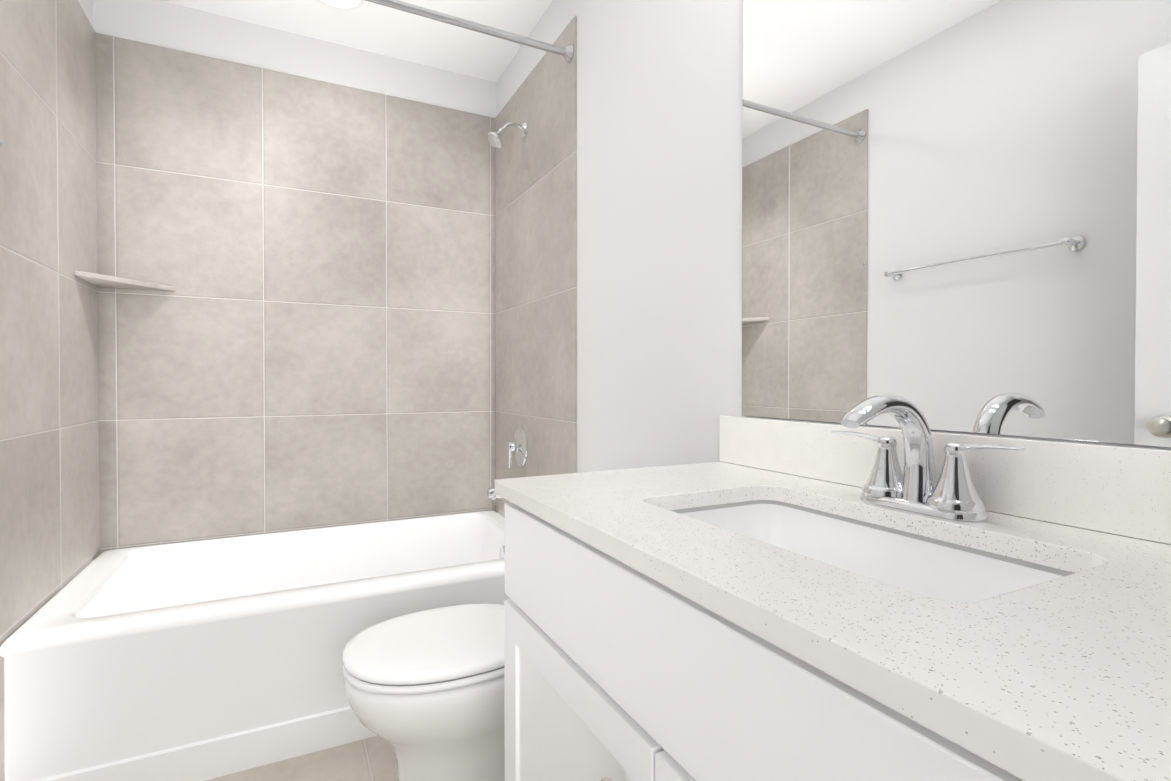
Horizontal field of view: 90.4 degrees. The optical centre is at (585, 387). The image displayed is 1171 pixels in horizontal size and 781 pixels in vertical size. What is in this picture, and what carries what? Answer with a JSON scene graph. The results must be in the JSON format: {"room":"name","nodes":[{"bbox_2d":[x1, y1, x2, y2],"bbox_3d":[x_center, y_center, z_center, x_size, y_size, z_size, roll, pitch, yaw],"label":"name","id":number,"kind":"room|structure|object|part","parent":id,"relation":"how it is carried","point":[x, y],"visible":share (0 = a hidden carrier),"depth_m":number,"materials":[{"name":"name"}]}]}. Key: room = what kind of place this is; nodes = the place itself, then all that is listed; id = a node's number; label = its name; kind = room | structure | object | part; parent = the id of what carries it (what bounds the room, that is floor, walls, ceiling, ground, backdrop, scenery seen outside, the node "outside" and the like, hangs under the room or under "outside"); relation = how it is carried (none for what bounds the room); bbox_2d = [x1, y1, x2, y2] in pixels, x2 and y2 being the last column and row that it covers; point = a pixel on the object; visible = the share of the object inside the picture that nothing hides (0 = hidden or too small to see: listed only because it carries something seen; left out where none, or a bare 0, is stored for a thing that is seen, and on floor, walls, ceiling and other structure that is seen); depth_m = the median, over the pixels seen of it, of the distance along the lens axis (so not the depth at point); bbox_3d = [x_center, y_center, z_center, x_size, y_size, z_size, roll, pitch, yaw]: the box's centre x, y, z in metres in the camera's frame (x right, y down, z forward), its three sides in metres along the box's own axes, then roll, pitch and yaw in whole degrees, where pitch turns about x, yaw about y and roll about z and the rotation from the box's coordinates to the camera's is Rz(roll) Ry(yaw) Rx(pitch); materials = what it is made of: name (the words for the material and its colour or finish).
{"room":"bathroom","nodes":[
{"label":"bathroom","id":0,"kind":"room"},
{"bbox_2d":[78,0,92,26],"bbox_3d":[-1.181,-0.194,0.827,0.100,2.507,2.950,0,1,-27],"label":"wall","id":1,"kind":"structure","parent":0,"point":[87,6],"depth_m":2.06,"materials":[{"name":"white paint"}]},
{"bbox_2d":[0,0,99,780],"bbox_3d":[-1.578,-0.117,1.726,0.008,2.333,0.874,0,1,-27],"label":"wall tile","id":2,"kind":"structure","parent":1,"relation":"attached to","point":[49,479],"depth_m":1.66,"materials":[{"name":"grey tile"}]},
{"bbox_2d":[74,270,174,290],"bbox_3d":[-1.612,-0.375,2.052,0.234,0.018,0.259,0,1,-27],"label":"corner shelf","id":3,"kind":"object","parent":1,"relation":"attached to","point":[99,280],"visible":1,"depth_m":2.06,"materials":[{"name":"tile"}]},
{"bbox_2d":[93,0,495,117],"bbox_3d":[-1.130,-0.212,2.509,1.720,2.507,0.100,0,1,-27],"label":"wall","id":4,"kind":"structure","parent":0,"point":[170,25],"depth_m":2.39,"materials":[{"name":"white paint"}]},
{"bbox_2d":[95,32,495,553],"bbox_3d":[-1.105,-0.125,2.462,1.520,2.333,0.008,0,1,-27],"label":"wall tile","id":5,"kind":"structure","parent":4,"relation":"attached to","point":[308,342],"depth_m":2.39,"materials":[{"name":"grey tile"}]},
{"bbox_2d":[205,736,397,780],"bbox_3d":[-0.460,1.105,1.209,1.720,0.100,3.150,0,1,-27],"label":"floor","id":6,"kind":"structure","parent":0,"point":[373,758],"depth_m":1.61,"materials":[{"name":"tile"}]},
{"bbox_2d":[0,510,509,780],"bbox_3d":[-0.909,0.817,2.088,1.500,0.457,0.850,0,1,-27],"label":"bathtub","id":7,"kind":"object","parent":6,"relation":"on","point":[202,660],"visible":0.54,"depth_m":1.63,"materials":[{"name":"white ceramic"}]},
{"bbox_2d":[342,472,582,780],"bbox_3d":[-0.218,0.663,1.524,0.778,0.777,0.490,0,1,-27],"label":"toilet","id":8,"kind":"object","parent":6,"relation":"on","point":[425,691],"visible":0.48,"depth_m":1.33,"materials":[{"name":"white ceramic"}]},
{"bbox_3d":[-0.348,0.652,1.458,0.485,0.018,0.384,0,1,-27],"label":"seat","id":9,"kind":"part","parent":8,"relation":"part of","materials":[{"name":"white plastic"}]},
{"bbox_3d":[-0.344,0.636,1.459,0.493,0.050,0.384,0,1,-27],"label":"lid","id":10,"kind":"part","parent":8,"relation":"part of","materials":[{"name":"white plastic"}]},
{"bbox_3d":[0.027,0.468,1.647,0.228,0.389,0.490,0,1,-27],"label":"tank","id":11,"kind":"part","parent":8,"relation":"part of","materials":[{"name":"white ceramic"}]},
{"bbox_2d":[495,394,1170,780],"bbox_3d":[0.340,0.536,0.662,0.583,1.050,1.220,0,1,-27],"label":"bathroom vanity","id":12,"kind":"object","parent":6,"relation":"on","point":[853,598],"visible":1,"depth_m":0.64,"materials":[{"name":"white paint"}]},
{"bbox_3d":[-0.029,0.657,0.846,0.019,0.543,0.480,0,1,-27],"label":"door","id":13,"kind":"part","parent":12,"relation":"part of","materials":[{"name":"white paint"}]},
{"bbox_3d":[0.034,0.508,0.660,0.036,0.135,0.012,0,1,-27],"label":"handle","id":14,"kind":"part","parent":12,"relation":"part of","materials":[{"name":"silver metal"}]},
{"bbox_3d":[0.188,0.662,0.420,0.019,0.543,0.464,0,1,-27],"label":"door","id":15,"kind":"part","parent":12,"relation":"part of","materials":[{"name":"white paint"}]},
{"bbox_3d":[0.077,0.294,0.632,0.019,0.165,0.950,0,1,-27],"label":"drawer","id":16,"kind":"part","parent":12,"relation":"part of","materials":[{"name":"white paint"}]},
{"bbox_2d":[671,500,1073,601],"bbox_3d":[0.313,0.269,0.752,0.330,0.138,0.540,0,1,-27],"label":"sink","id":17,"kind":"object","parent":12,"relation":"in","point":[923,561],"depth_m":0.83,"materials":[{"name":"white ceramic"}]},
{"bbox_2d":[831,394,1024,521],"bbox_3d":[0.428,0.091,0.809,0.184,0.164,0.279,0,1,-27],"label":"faucet","id":18,"kind":"object","parent":12,"relation":"on","point":[915,494],"depth_m":0.81,"materials":[{"name":"silver metal"}]},
{"bbox_2d":[159,0,552,81],"bbox_3d":[-0.460,-1.502,1.181,1.720,0.100,3.150,0,1,-27],"label":"ceiling","id":19,"kind":"structure","parent":0,"point":[384,30],"depth_m":2.35,"materials":[{"name":"white paint"}]},
{"bbox_2d":[319,0,364,9],"bbox_3d":[-0.917,-1.454,2.144,0.196,0.017,0.196,0,1,-27],"label":"recessed light","id":20,"kind":"object","parent":19,"relation":"in","point":[346,4],"visible":1,"depth_m":2.19,"materials":[{"name":"white paint"}]},
{"bbox_2d":[496,0,1170,471],"bbox_3d":[0.262,-0.202,1.563,0.100,2.507,2.950,0,1,-27],"label":"wall","id":21,"kind":"structure","parent":0,"point":[660,108],"depth_m":1.59,"materials":[{"name":"white paint"}]},
{"bbox_2d":[495,16,576,516],"bbox_3d":[-0.231,-0.124,2.413,0.008,2.333,0.874,0,1,-27],"label":"wall tile","id":22,"kind":"structure","parent":21,"relation":"attached to","point":[536,280],"depth_m":2.31,"materials":[{"name":"grey tile"}]},
{"bbox_2d":[365,0,573,62],"bbox_3d":[-0.723,-1.170,1.702,1.506,0.060,0.060,0,1,-27],"label":"curtain rod","id":23,"kind":"object","parent":22,"relation":"attached to","point":[567,53],"visible":1,"depth_m":1.88,"materials":[{"name":"grey metal"}]},
{"bbox_2d":[487,122,526,147],"bbox_3d":[-0.328,-1.051,2.404,0.164,0.124,0.076,0,1,-27],"label":"shower head","id":24,"kind":"object","parent":22,"relation":"attached to","point":[494,139],"visible":1,"depth_m":2.39},
{"bbox_2d":[487,426,527,499],"bbox_3d":[-0.346,0.318,2.471,0.149,0.308,0.176,0,1,-27],"label":"tub faucet","id":25,"kind":"object","parent":22,"relation":"attached to","point":[517,445],"visible":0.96,"depth_m":2.46,"materials":[{"name":"silver metal"}]},
{"bbox_2d":[719,415,1170,544],"bbox_3d":[0.591,0.121,0.786,0.020,0.104,1.220,0,1,-27],"label":"backsplash","id":26,"kind":"structure","parent":21,"relation":"attached to","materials":[{"name":"stone"}]},
{"bbox_2d":[742,0,1170,446],"bbox_3d":[0.609,-0.487,0.760,0.006,1.106,1.158,0,1,-27],"label":"mirror","id":27,"kind":"object","parent":21,"relation":"attached to","point":[956,215],"visible":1,"depth_m":0.86,"materials":[{"name":"clear glass"}]}
]}

